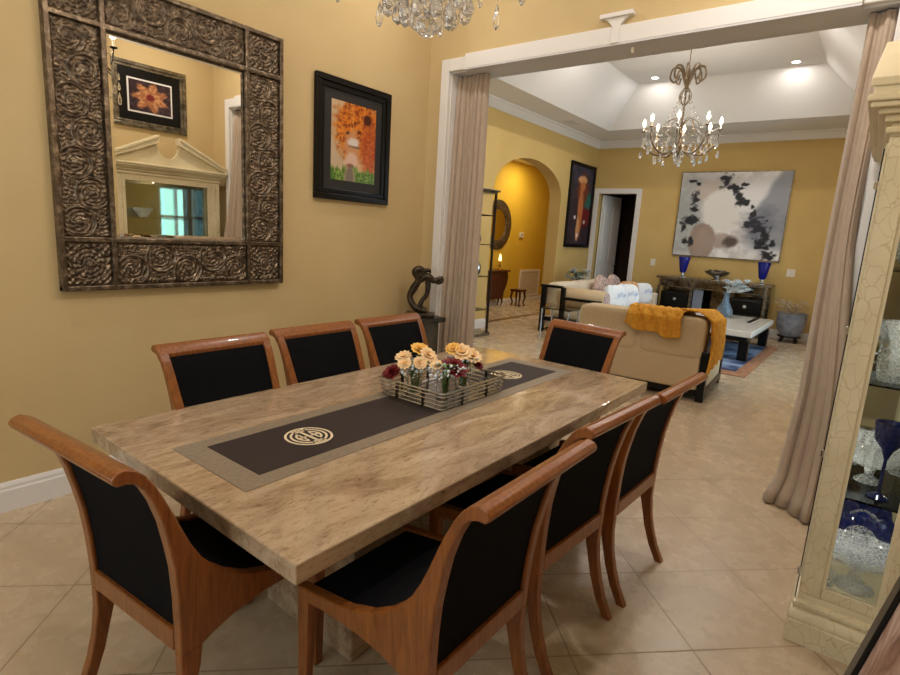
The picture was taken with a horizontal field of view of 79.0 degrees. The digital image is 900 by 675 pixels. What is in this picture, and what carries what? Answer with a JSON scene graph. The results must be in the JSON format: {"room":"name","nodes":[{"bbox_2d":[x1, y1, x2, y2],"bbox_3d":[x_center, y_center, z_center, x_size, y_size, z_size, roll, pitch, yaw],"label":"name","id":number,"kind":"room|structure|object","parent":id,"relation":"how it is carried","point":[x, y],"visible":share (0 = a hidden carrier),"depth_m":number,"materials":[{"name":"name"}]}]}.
{"room":"dining room","nodes":[
{"label":"dining room","id":0,"kind":"room"},
{"bbox_2d":[0,0,431,482],"bbox_3d":[-2.132,-1.032,2.842,0.150,3.900,5.949,12,14,37],"label":"wall","id":1,"kind":"structure","parent":0,"point":[75,362],"depth_m":3.52,"materials":[{"name":"paint"}]},
{"bbox_2d":[0,455,123,513],"bbox_3d":[-2.176,0.815,3.143,0.020,0.160,5.949,12,14,37],"label":"baseboard","id":2,"kind":"structure","parent":1,"relation":"attached to","point":[33,489],"depth_m":2.99,"materials":[{"name":"white paint"}]},
{"bbox_2d":[38,0,283,291],"bbox_3d":[-1.617,-1.135,3.319,0.056,1.651,1.381,12,14,37],"label":"wall mirror","id":3,"kind":"object","parent":1,"relation":"attached to","point":[165,117],"visible":1,"depth_m":3.20,"materials":[{"name":"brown metal"}]},
{"bbox_2d":[106,30,245,240],"bbox_3d":[-1.625,-1.146,3.320,0.020,1.093,0.823,12,14,37],"label":"mirror glass","id":4,"kind":"object","parent":3,"relation":"attached to","point":[178,118],"depth_m":3.27,"materials":[{"name":"mirror"}]},
{"bbox_2d":[313,70,391,204],"bbox_3d":[-0.762,-1.544,4.349,0.038,0.900,0.778,12,14,37],"label":"picture","id":5,"kind":"object","parent":1,"relation":"attached to","point":[352,120],"visible":1,"depth_m":4.32,"materials":[{"name":"black paint"}]},
{"bbox_2d":[330,98,375,184],"bbox_3d":[-0.765,-1.545,4.352,0.001,0.588,0.466,12,14,37],"label":"artwork","id":6,"kind":"object","parent":5,"relation":"attached to","point":[353,127],"depth_m":4.34},
{"bbox_2d":[0,300,847,674],"bbox_3d":[0.583,0.310,7.335,9.200,0.100,17.000,12,14,37],"label":"floor","id":7,"kind":"structure","parent":0,"point":[717,602],"depth_m":2.55,"materials":[{"name":"beige tile"}]},
{"bbox_2d":[8,414,324,674],"bbox_3d":[-0.850,0.720,1.787,0.579,1.014,0.713,10,13,32],"label":"dining chair","id":8,"kind":"object","parent":7,"relation":"on","point":[180,578],"visible":0.82,"depth_m":1.57,"materials":[{"name":"brown wood"}]},
{"bbox_2d":[151,332,279,603],"bbox_3d":[-0.955,0.552,2.631,0.713,1.014,0.579,12,14,37],"label":"dining chair","id":9,"kind":"object","parent":7,"relation":"on","point":[201,371],"visible":0.35,"depth_m":2.67,"materials":[{"name":"brown wood"}]},
{"bbox_2d":[269,320,365,385],"bbox_3d":[-0.587,0.472,3.162,0.713,1.014,0.579,12,14,37],"label":"dining chair","id":10,"kind":"object","parent":7,"relation":"on","point":[315,351],"visible":0.36,"depth_m":3.20,"materials":[{"name":"brown wood"}]},
{"bbox_2d":[91,346,646,661],"bbox_3d":[-0.122,0.687,2.920,1.360,0.740,2.680,12,14,37],"label":"dining table","id":11,"kind":"object","parent":7,"relation":"on","point":[327,516],"visible":0.7,"depth_m":2.08,"materials":[{"name":"stone"}]},
{"bbox_2d":[172,358,572,491],"bbox_3d":[-0.114,0.322,2.845,0.495,0.004,2.404,12,14,37],"label":"table runner","id":12,"kind":"object","parent":11,"relation":"on","point":[254,457],"visible":0.92,"depth_m":2.29,"materials":[{"name":"brown fabric"}]},
{"bbox_2d":[379,361,505,410],"bbox_3d":[-0.033,0.250,2.982,0.445,0.094,0.585,12,14,37],"label":"wire tray","id":13,"kind":"object","parent":12,"relation":"on","point":[427,398],"visible":0.7,"depth_m":2.85,"materials":[{"name":"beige metal"}]},
{"bbox_2d":[395,382,407,395],"bbox_3d":[-0.254,0.272,2.865,0.072,0.060,0.071,12,14,37],"label":"glass votive","id":14,"kind":"object","parent":13,"relation":"in","point":[401,388],"visible":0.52,"depth_m":2.84,"materials":[{"name":"white"}]},
{"bbox_2d":[382,342,437,394],"bbox_3d":[-0.200,0.162,2.911,0.246,0.265,0.269,12,14,37],"label":"flower vase","id":15,"kind":"object","parent":13,"relation":"on","point":[414,377],"visible":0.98,"depth_m":2.87,"materials":[{"name":"clear glass"}]},
{"bbox_2d":[428,357,468,400],"bbox_3d":[-0.003,0.213,2.845,0.191,0.213,0.236,12,14,37],"label":"flower vase","id":16,"kind":"object","parent":13,"relation":"on","point":[452,369],"visible":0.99,"depth_m":2.81,"materials":[{"name":"clear glass"}]},
{"bbox_2d":[445,342,483,387],"bbox_3d":[0.074,0.155,3.070,0.188,0.251,0.189,12,14,37],"label":"flower vase","id":17,"kind":"object","parent":13,"relation":"on","point":[463,352],"visible":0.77,"depth_m":3.04,"materials":[{"name":"clear glass"}]},
{"bbox_2d":[479,376,490,388],"bbox_3d":[0.196,0.257,3.085,0.072,0.060,0.071,12,14,37],"label":"glass votive","id":18,"kind":"object","parent":13,"relation":"in","point":[481,378],"visible":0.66,"depth_m":3.07,"materials":[{"name":"white"}]},
{"bbox_2d":[354,312,428,367],"bbox_3d":[-0.198,0.398,3.671,0.713,1.014,0.579,12,14,37],"label":"dining chair","id":19,"kind":"object","parent":7,"relation":"on","point":[385,337],"visible":0.3,"depth_m":3.69,"materials":[{"name":"brown wood"}]},
{"bbox_2d":[421,315,445,353],"bbox_3d":[-0.300,0.215,5.070,0.340,0.835,0.340,12,14,37],"label":"pedestal","id":20,"kind":"object","parent":7,"relation":"on","point":[430,325],"visible":0.16,"depth_m":4.97,"materials":[{"name":"stone"}]},
{"bbox_2d":[406,266,443,317],"bbox_3d":[-0.226,-0.419,4.949,0.332,0.460,0.180,3,11,-1],"label":"bronze sculpture","id":21,"kind":"object","parent":20,"relation":"on","point":[428,278],"visible":0.98,"depth_m":4.92,"materials":[{"name":"brown metal"}]},
{"bbox_2d":[298,439,596,674],"bbox_3d":[-0.044,0.782,1.716,0.713,1.014,0.579,12,14,37],"label":"dining chair","id":22,"kind":"object","parent":7,"relation":"on","point":[426,601],"visible":1,"depth_m":1.57,"materials":[{"name":"brown wood"}]},
{"bbox_2d":[474,188,500,336],"bbox_3d":[0.386,-1.179,8.684,0.500,2.290,0.460,13,14,40],"label":"etagere","id":23,"kind":"object","parent":7,"relation":"on","point":[477,333],"visible":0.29,"depth_m":8.67,"materials":[{"name":"grey metal"}]},
{"bbox_2d":[486,269,510,305],"bbox_3d":[0.952,-1.109,12.361,0.310,0.844,0.980,12,14,37],"label":"commode","id":24,"kind":"object","parent":7,"relation":"on","point":[499,279],"visible":0.48,"depth_m":12.39,"materials":[{"name":"red wood"}]},
{"bbox_2d":[497,254,501,269],"bbox_3d":[1.132,-1.716,12.375,0.120,0.360,0.120,12,14,37],"label":"table lamp","id":25,"kind":"object","parent":24,"relation":"on","point":[500,257],"visible":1,"depth_m":12.36,"materials":[{"name":"gold metal"}]},
{"bbox_2d":[510,288,526,306],"bbox_3d":[1.605,-0.942,12.908,0.288,0.399,0.288,12,14,37],"label":"stool","id":26,"kind":"object","parent":7,"relation":"on","point":[516,290],"visible":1,"depth_m":12.86,"materials":[{"name":"red wood"}]},
{"bbox_2d":[429,395,661,674],"bbox_3d":[0.354,0.701,2.269,0.714,1.014,0.579,13,14,40],"label":"dining chair","id":27,"kind":"object","parent":7,"relation":"on","point":[574,512],"visible":0.73,"depth_m":2.12,"materials":[{"name":"brown wood"}]},
{"bbox_2d":[539,306,578,338],"bbox_3d":[1.761,-0.219,8.829,0.500,0.515,0.400,12,14,37],"label":"side table","id":28,"kind":"object","parent":7,"relation":"on","point":[552,308],"visible":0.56,"depth_m":8.81,"materials":[{"name":"silver metal"}]},
{"bbox_2d":[539,318,625,421],"bbox_3d":[0.722,0.433,3.777,0.714,1.014,0.579,-7,15,-44],"label":"dining chair","id":29,"kind":"object","parent":7,"relation":"on","point":[584,346],"visible":0.3,"depth_m":3.85,"materials":[{"name":"brown wood"}]},
{"bbox_2d":[538,279,657,330],"bbox_3d":[2.863,-0.608,10.287,1.170,0.860,2.780,12,14,37],"label":"sofa","id":30,"kind":"object","parent":7,"relation":"on","point":[549,291],"visible":0.33,"depth_m":9.49,"materials":[{"name":"beige fabric"}]},
{"bbox_2d":[546,281,579,305],"bbox_3d":[2.037,-0.791,9.810,0.280,0.420,0.840,12,14,37],"label":"cushion","id":31,"kind":"object","parent":30,"relation":"on","point":[551,294],"depth_m":9.52,"materials":[{"name":"beige fabric"}]},
{"bbox_2d":[553,306,579,320],"bbox_3d":[2.381,-0.432,9.591,0.960,0.200,0.840,12,14,37],"label":"seat cushion","id":32,"kind":"object","parent":30,"relation":"on","point":[572,315],"depth_m":9.33,"materials":[{"name":"beige fabric"}]},
{"bbox_2d":[556,287,609,308],"bbox_3d":[2.260,-0.655,9.282,0.844,0.340,0.340,12,14,37],"label":"bolster","id":33,"kind":"object","parent":30,"relation":"on","point":[604,297],"visible":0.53,"depth_m":9.15,"materials":[{"name":"beige fabric"}]},
{"bbox_2d":[572,280,593,289],"bbox_3d":[2.553,-0.885,10.466,0.280,0.420,0.840,12,14,37],"label":"cushion","id":34,"kind":"object","parent":30,"relation":"on","point":[584,284],"depth_m":10.26,"materials":[{"name":"beige fabric"}]},
{"bbox_2d":[593,275,607,290],"bbox_3d":[2.841,-0.959,10.305,0.152,0.436,0.427,14,15,43],"label":"throw pillow","id":35,"kind":"object","parent":30,"relation":"on","point":[600,282],"visible":0.56,"depth_m":10.18,"materials":[{"name":"pink fabric"}]},
{"bbox_2d":[607,274,619,284],"bbox_3d":[3.210,-1.027,10.774,0.152,0.436,0.427,14,15,43],"label":"throw pillow","id":36,"kind":"object","parent":30,"relation":"on","point":[612,279],"visible":0.41,"depth_m":10.65,"materials":[{"name":"pink fabric"}]},
{"bbox_2d":[603,285,625,305],"bbox_3d":[2.801,-0.675,9.289,0.440,0.436,0.202,-1,12,-22],"label":"throw pillow","id":37,"kind":"object","parent":30,"relation":"on","point":[617,293],"visible":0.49,"depth_m":9.23,"materials":[{"name":"white fabric"}]},
{"bbox_2d":[619,284,638,305],"bbox_3d":[3.128,-0.732,9.689,0.440,0.436,0.203,3,11,-3],"label":"throw pillow","id":38,"kind":"object","parent":30,"relation":"on","point":[632,292],"visible":0.41,"depth_m":9.62,"materials":[{"name":"white fabric"}]},
{"bbox_2d":[619,281,638,289],"bbox_3d":[3.345,-0.846,10.246,0.420,0.417,0.191,1,11,-12],"label":"throw pillow","id":39,"kind":"object","parent":30,"relation":"on","point":[623,282],"visible":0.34,"depth_m":10.20,"materials":[{"name":"beige fabric"}]},
{"bbox_2d":[637,283,652,303],"bbox_3d":[3.729,-0.857,10.582,0.400,0.398,0.188,1,11,-11],"label":"throw pillow","id":40,"kind":"object","parent":30,"relation":"on","point":[645,289],"visible":0.66,"depth_m":10.52,"materials":[{"name":"white fabric"}]},
{"bbox_2d":[512,372,707,607],"bbox_3d":[0.751,0.640,2.711,0.714,1.014,0.579,12,14,39],"label":"dining chair","id":41,"kind":"object","parent":7,"relation":"on","point":[635,468],"visible":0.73,"depth_m":2.50,"materials":[{"name":"brown wood"}]},
{"bbox_2d":[579,303,725,402],"bbox_3d":[2.389,0.069,6.531,1.480,0.890,1.220,11,13,33],"label":"sofa","id":42,"kind":"object","parent":7,"relation":"on","point":[651,358],"visible":0.5,"depth_m":5.95,"materials":[{"name":"beige fabric"}]},
{"bbox_2d":[579,303,637,347],"bbox_3d":[1.871,-0.145,6.315,0.710,0.450,0.340,11,13,33],"label":"cushion","id":43,"kind":"object","parent":42,"relation":"on","point":[611,316],"depth_m":6.15,"materials":[{"name":"beige fabric"}]},
{"bbox_2d":[639,314,710,357],"bbox_3d":[2.442,-0.039,5.942,0.670,0.450,0.340,11,13,33],"label":"cushion","id":44,"kind":"object","parent":42,"relation":"on","point":[693,341],"depth_m":5.75,"materials":[{"name":"beige fabric"}]},
{"bbox_2d":[624,302,726,374],"bbox_3d":[2.475,-0.042,6.058,0.976,0.642,0.803,12,14,37],"label":"throw blanket","id":45,"kind":"object","parent":42,"relation":"on","point":[666,321],"visible":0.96,"depth_m":5.80,"materials":[{"name":"orange fabric"}]},
{"bbox_2d":[624,302,695,337],"bbox_3d":[2.285,-0.179,5.970,0.744,0.337,0.467,12,14,37],"label":"drape","id":46,"kind":"object","parent":45,"relation":"hanging from","point":[666,321],"depth_m":5.82,"materials":[{"name":"orange fabric"}]},
{"bbox_2d":[681,308,726,374],"bbox_3d":[2.739,0.003,5.923,0.388,0.651,0.707,12,14,37],"label":"drape","id":47,"kind":"object","parent":45,"relation":"hanging from","point":[718,321],"depth_m":5.72,"materials":[{"name":"orange fabric"}]},
{"bbox_2d":[656,275,774,338],"bbox_3d":[5.152,-0.643,10.824,2.060,1.000,0.500,12,14,37],"label":"console","id":48,"kind":"object","parent":7,"relation":"on","point":[681,292],"visible":0.6,"depth_m":10.77,"materials":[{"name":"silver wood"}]},
{"bbox_2d":[677,256,690,276],"bbox_3d":[4.701,-1.422,10.990,0.224,0.410,0.224,12,14,37],"label":"cobalt vase","id":49,"kind":"object","parent":48,"relation":"on","point":[684,261],"visible":1,"depth_m":10.92,"materials":[{"name":"blue glass"}]},
{"bbox_2d":[667,286,763,308],"bbox_3d":[5.287,-0.639,11.003,1.840,0.660,0.015,12,14,37],"label":"mirror","id":50,"kind":"object","parent":48,"relation":"attached to","point":[711,299],"depth_m":10.98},
{"bbox_2d":[704,269,730,280],"bbox_3d":[5.198,-1.216,10.628,0.480,0.200,0.480,12,14,37],"label":"footed bowl","id":51,"kind":"object","parent":48,"relation":"on","point":[716,274],"visible":1,"depth_m":10.52,"materials":[{"name":"silver metal"}]},
{"bbox_2d":[756,262,771,284],"bbox_3d":[5.818,-1.192,10.144,0.224,0.410,0.224,12,14,37],"label":"cobalt vase","id":52,"kind":"object","parent":48,"relation":"on","point":[763,267],"visible":0.99,"depth_m":10.08,"materials":[{"name":"blue glass"}]},
{"bbox_2d":[708,338,777,377],"bbox_3d":[4.037,0.214,8.636,1.650,0.010,2.960,12,14,37],"label":"area rug","id":53,"kind":"object","parent":7,"relation":"on","point":[757,354],"visible":0.36,"depth_m":8.19,"materials":[{"name":"blue carpet"}]},
{"bbox_2d":[695,313,773,361],"bbox_3d":[4.478,-0.060,8.986,1.160,0.450,2.050,12,14,37],"label":"coffee table","id":54,"kind":"object","parent":53,"relation":"on","point":[738,328],"visible":0.44,"depth_m":8.27,"materials":[{"name":"beige stone"}]},
{"bbox_2d":[716,279,752,316],"bbox_3d":[4.831,-0.672,9.308,0.445,0.668,0.495,4,11,1],"label":"flower vase","id":55,"kind":"object","parent":54,"relation":"on","point":[724,308],"visible":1,"depth_m":9.30,"materials":[{"name":"blue glass"}]},
{"bbox_2d":[775,298,810,343],"bbox_3d":[6.195,-0.300,9.954,0.589,0.800,0.516,12,14,37],"label":"planter","id":56,"kind":"object","parent":7,"relation":"on","point":[792,324],"visible":1,"depth_m":9.82,"materials":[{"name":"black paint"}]},
{"bbox_2d":[782,41,899,665],"bbox_3d":[2.023,-0.011,2.536,0.408,2.507,1.420,12,14,37],"label":"china cabinet","id":57,"kind":"object","parent":7,"relation":"on","point":[834,603],"visible":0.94,"depth_m":2.17,"materials":[{"name":"beige paint"}]},
{"bbox_2d":[833,511,890,567],"bbox_3d":[1.897,0.932,2.526,0.268,0.211,0.167,12,14,37],"label":"scalloped plate","id":58,"kind":"object","parent":57,"relation":"on","point":[862,540],"visible":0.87,"depth_m":2.53,"materials":[{"name":"blue glass"}]},
{"bbox_2d":[842,499,894,537],"bbox_3d":[2.040,0.909,2.692,0.268,0.211,0.167,12,14,37],"label":"scalloped plate","id":59,"kind":"object","parent":57,"relation":"on","point":[883,516],"visible":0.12,"depth_m":2.70,"materials":[{"name":"blue glass"}]},
{"bbox_2d":[845,426,899,512],"bbox_3d":[2.022,0.583,2.622,0.291,0.008,1.250,12,14,37],"label":"glass shelf","id":60,"kind":"object","parent":57,"relation":"attached to","point":[867,462],"depth_m":2.45,"materials":[{"name":"clear glass"}]},
{"bbox_2d":[865,419,899,501],"bbox_3d":[1.728,0.490,2.167,0.112,0.310,0.112,12,14,37],"label":"goblet","id":61,"kind":"object","parent":57,"relation":"on","point":[887,432],"visible":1,"depth_m":2.15,"materials":[{"name":"blue glass"}]},
{"bbox_2d":[868,346,899,390],"bbox_3d":[2.050,0.122,2.533,0.291,0.008,1.250,12,14,37],"label":"glass shelf","id":62,"kind":"object","parent":57,"relation":"attached to","point":[885,373],"depth_m":2.42,"materials":[{"name":"clear glass"}]},
{"bbox_2d":[893,266,899,271],"bbox_3d":[2.076,-0.304,2.451,0.291,0.008,1.250,12,14,37],"label":"glass shelf","id":63,"kind":"object","parent":57,"relation":"attached to","point":[895,269],"depth_m":2.27,"materials":[{"name":"clear glass"}]},
{"bbox_2d":[844,576,899,674],"bbox_3d":[0.737,0.976,0.982,0.228,1.015,1.500,12,14,37],"label":"table","id":64,"kind":"object","parent":7,"relation":"on","point":[878,653],"visible":1,"depth_m":1.45,"materials":[{"name":"black paint"}]},
{"bbox_3d":[2.616,-0.732,11.412,0.360,0.650,0.360,12,14,37],"label":"stand","id":65,"kind":"object","parent":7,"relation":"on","visible":0},
{"bbox_2d":[565,268,593,279],"bbox_3d":[2.648,-1.231,11.267,0.637,0.387,0.530,3,11,-4],"label":"flower pot","id":66,"kind":"object","parent":65,"relation":"on","point":[577,276],"visible":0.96,"depth_m":11.24,"materials":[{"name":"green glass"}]},
{"bbox_2d":[486,161,549,300],"bbox_3d":[1.428,-2.244,11.874,1.591,3.300,7.300,12,14,37],"label":"wall","id":67,"kind":"structure","parent":0,"point":[523,187],"depth_m":13.27,"materials":[{"name":"yellow paint"}]},
{"bbox_2d":[490,199,510,249],"bbox_3d":[1.095,-2.556,12.385,0.053,1.120,1.120,12,14,37],"label":"round mirror","id":68,"kind":"object","parent":67,"relation":"attached to","point":[503,215],"visible":0.62,"depth_m":12.50,"materials":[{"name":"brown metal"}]},
{"bbox_2d":[491,209,505,239],"bbox_3d":[1.079,-2.559,12.398,0.008,0.690,0.690,12,14,37],"label":"mirror glass","id":69,"kind":"object","parent":68,"relation":"attached to","point":[500,225],"depth_m":12.47,"materials":[{"name":"mirror"}]},
{"bbox_2d":[486,295,540,305],"bbox_3d":[0.818,-0.785,12.532,0.020,0.120,6.950,12,14,37],"label":"baseboard","id":70,"kind":"structure","parent":67,"relation":"attached to","point":[535,297],"depth_m":13.50,"materials":[{"name":"white paint"}]},
{"bbox_2d":[518,269,539,296],"bbox_3d":[2.026,-1.399,13.959,0.020,0.670,1.000,12,14,37],"label":"air vent","id":71,"kind":"object","parent":67,"relation":"in","point":[528,279],"visible":0.9,"depth_m":13.97,"materials":[{"name":"white paint"}]},
{"bbox_2d":[512,159,533,165],"bbox_3d":[1.509,-3.914,11.569,1.541,0.100,7.300,12,14,37],"label":"ceiling","id":72,"kind":"structure","parent":0,"point":[516,160],"depth_m":12.56,"materials":[{"name":"yellow paint"}]},
{"bbox_2d":[475,106,598,318],"bbox_3d":[0.759,-2.532,9.444,0.260,4.700,7.723,12,14,37],"label":"wall","id":73,"kind":"structure","parent":0,"point":[509,138],"depth_m":10.41,"materials":[{"name":"yellow paint"}]},
{"bbox_2d":[485,313,536,322],"bbox_3d":[1.117,-0.377,10.806,0.120,0.004,2.470,12,14,37],"label":"trim","id":74,"kind":"structure","parent":73,"relation":"attached to","point":[532,313],"depth_m":10.95,"materials":[{"name":"brown stone"}]},
{"bbox_2d":[489,93,602,148],"bbox_3d":[0.988,-3.815,9.079,0.120,0.140,7.723,12,14,37],"label":"trim","id":75,"kind":"structure","parent":73,"relation":"attached to","point":[495,102],"depth_m":9.89,"materials":[{"name":"white paint"}]},
{"bbox_2d":[563,160,596,247],"bbox_3d":[2.826,-2.843,11.826,0.048,1.760,1.200,12,14,37],"label":"painting","id":76,"kind":"object","parent":73,"relation":"attached to","point":[582,180],"visible":1,"depth_m":11.81,"materials":[{"name":"black paint"}]},
{"bbox_2d":[474,309,808,341],"bbox_3d":[2.931,0.169,8.123,5.606,0.160,7.723,12,14,37],"label":"baseboard","id":77,"kind":"structure","parent":73,"relation":"attached to","point":[479,323],"depth_m":10.15,"materials":[{"name":"white paint"}]},
{"bbox_2d":[593,194,636,281],"bbox_3d":[4.679,-2.057,12.726,2.350,3.000,1.814,12,14,37],"label":"doorway","id":78,"kind":"structure","parent":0,"point":[628,203],"depth_m":13.84,"materials":[{"name":"brown paint"}]},
{"bbox_2d":[419,0,899,428],"bbox_3d":[0.660,-1.593,4.522,5.757,4.700,0.294,12,14,37],"label":"wall","id":79,"kind":"structure","parent":0,"point":[535,20],"depth_m":4.20,"materials":[{"name":"paint"}]},
{"bbox_2d":[429,57,464,315],"bbox_3d":[-0.043,-0.900,5.003,0.277,3.077,0.035,12,14,37],"label":"trim","id":80,"kind":"structure","parent":79,"relation":"attached to","point":[455,64],"depth_m":4.93,"materials":[{"name":"white paint"}]},
{"bbox_2d":[438,73,489,353],"bbox_3d":[0.102,-0.849,5.034,0.407,2.958,0.171,12,14,37],"label":"curtain","id":81,"kind":"object","parent":79,"relation":"hanging from","point":[461,260],"visible":0.8,"depth_m":4.94,"materials":[{"name":"beige fabric"}]},
{"bbox_2d":[600,9,635,43],"bbox_3d":[1.163,-2.164,3.820,0.240,0.196,0.055,12,14,37],"label":"trim","id":82,"kind":"structure","parent":79,"relation":"attached to","point":[615,19],"depth_m":3.81,"materials":[{"name":"white paint"}]},
{"bbox_2d":[465,0,862,67],"bbox_3d":[1.206,-2.118,3.809,2.725,0.114,0.030,12,14,37],"label":"trim","id":83,"kind":"structure","parent":79,"relation":"attached to","point":[756,9],"depth_m":3.63,"materials":[{"name":"white paint"}]},
{"bbox_2d":[437,9,899,353],"bbox_3d":[1.220,-0.619,4.241,3.090,2.962,0.264,12,14,37],"label":"trim","id":84,"kind":"structure","parent":79,"relation":"attached to","point":[454,79],"depth_m":4.91,"materials":[{"name":"white paint"}]},
{"bbox_2d":[451,0,899,78],"bbox_3d":[1.291,-2.073,3.938,3.090,0.012,0.322,12,14,37],"label":"trim","id":85,"kind":"structure","parent":79,"relation":"attached to","point":[853,14],"depth_m":3.64,"materials":[{"name":"grey paint"}]},
{"bbox_2d":[763,9,898,522],"bbox_3d":[2.298,-0.360,3.204,0.283,2.951,0.441,0,11,-19],"label":"curtain","id":86,"kind":"object","parent":79,"relation":"hanging from","point":[792,487],"visible":0.88,"depth_m":3.23,"materials":[{"name":"beige fabric"}]},
{"bbox_2d":[850,0,899,322],"bbox_3d":[2.307,-0.416,3.223,0.277,3.077,0.035,12,14,37],"label":"trim","id":87,"kind":"structure","parent":79,"relation":"attached to","point":[875,167],"depth_m":3.11,"materials":[{"name":"white paint"}]},
{"bbox_2d":[489,24,867,140],"bbox_3d":[3.169,-3.762,7.369,5.606,0.660,7.723,12,14,37],"label":"ceiling","id":88,"kind":"structure","parent":0,"point":[754,86],"depth_m":8.85,"materials":[{"name":"white paint"}]},
{"bbox_2d":[564,121,579,124],"bbox_3d":[2.296,-4.024,10.229,0.200,0.006,0.300,12,14,37],"label":"ceiling vent","id":89,"kind":"object","parent":88,"relation":"in","point":[568,122],"visible":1,"depth_m":10.21,"materials":[{"name":"white metal"}]},
{"bbox_2d":[638,50,722,166],"bbox_3d":[3.205,-3.241,7.448,0.972,1.708,0.974,4,11,3],"label":"chandelier","id":90,"kind":"object","parent":88,"relation":"hanging from","point":[678,150],"visible":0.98,"depth_m":7.41,"materials":[{"name":"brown metal"}]},
{"bbox_2d":[790,60,802,63],"bbox_3d":[5.195,-4.130,8.187,0.164,0.006,0.164,12,14,37],"label":"recessed light","id":91,"kind":"object","parent":88,"relation":"in","point":[795,61],"visible":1,"depth_m":8.18,"materials":[{"name":"white paint"}]},
{"bbox_2d":[585,138,845,333],"bbox_3d":[5.439,-2.510,10.805,6.126,4.700,0.150,12,14,37],"label":"wall","id":92,"kind":"structure","parent":0,"point":[816,163],"depth_m":10.50,"materials":[{"name":"yellow paint"}]},
{"bbox_2d":[594,195,621,278],"bbox_3d":[3.710,-1.956,12.825,0.800,2.630,0.130,-7,15,-44],"label":"door","id":93,"kind":"structure","parent":92,"relation":"in","point":[611,206],"depth_m":12.72,"materials":[{"name":"white paint"}]},
{"bbox_2d":[586,188,642,280],"bbox_3d":[3.607,-1.909,12.225,1.070,2.770,0.020,12,14,37],"label":"trim","id":94,"kind":"structure","parent":92,"relation":"attached to","point":[598,191],"depth_m":12.00,"materials":[{"name":"white paint"}]},
{"bbox_2d":[650,259,655,265],"bbox_3d":[4.343,-1.613,11.689,0.100,0.140,0.018,12,14,37],"label":"wall switch","id":95,"kind":"object","parent":92,"relation":"attached to","point":[652,262],"visible":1,"depth_m":11.68,"materials":[{"name":"beige plastic"}]},
{"bbox_2d":[599,128,847,148],"bbox_3d":[5.482,-3.798,10.411,5.606,0.140,0.120,12,14,37],"label":"trim","id":96,"kind":"structure","parent":92,"relation":"attached to","point":[839,132],"depth_m":10.26,"materials":[{"name":"white paint"}]},
{"bbox_2d":[672,170,794,261],"bbox_3d":[5.461,-2.386,10.674,1.960,1.670,0.050,12,14,37],"label":"abstract painting","id":97,"kind":"object","parent":92,"relation":"attached to","point":[739,215],"visible":1,"depth_m":10.61,"materials":[{"name":"beige paint"}]},
{"bbox_2d":[786,269,795,276],"bbox_3d":[6.348,-1.200,10.170,0.140,0.140,0.018,12,14,37],"label":"wall switch","id":98,"kind":"object","parent":92,"relation":"attached to","point":[790,272],"visible":1,"depth_m":10.16,"materials":[{"name":"beige plastic"}]},
{"bbox_3d":[-0.523,-2.667,1.243,4.057,0.100,6.099,12,14,37],"label":"ceiling","id":99,"kind":"structure","parent":0,"visible":0},
{"bbox_2d":[336,0,524,37],"bbox_3d":[-0.048,-1.941,1.998,0.705,1.552,0.705,9,12,27],"label":"chandelier","id":100,"kind":"object","parent":99,"relation":"hanging from","point":[426,25],"visible":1,"depth_m":2.11,"materials":[{"name":"clear glass"}]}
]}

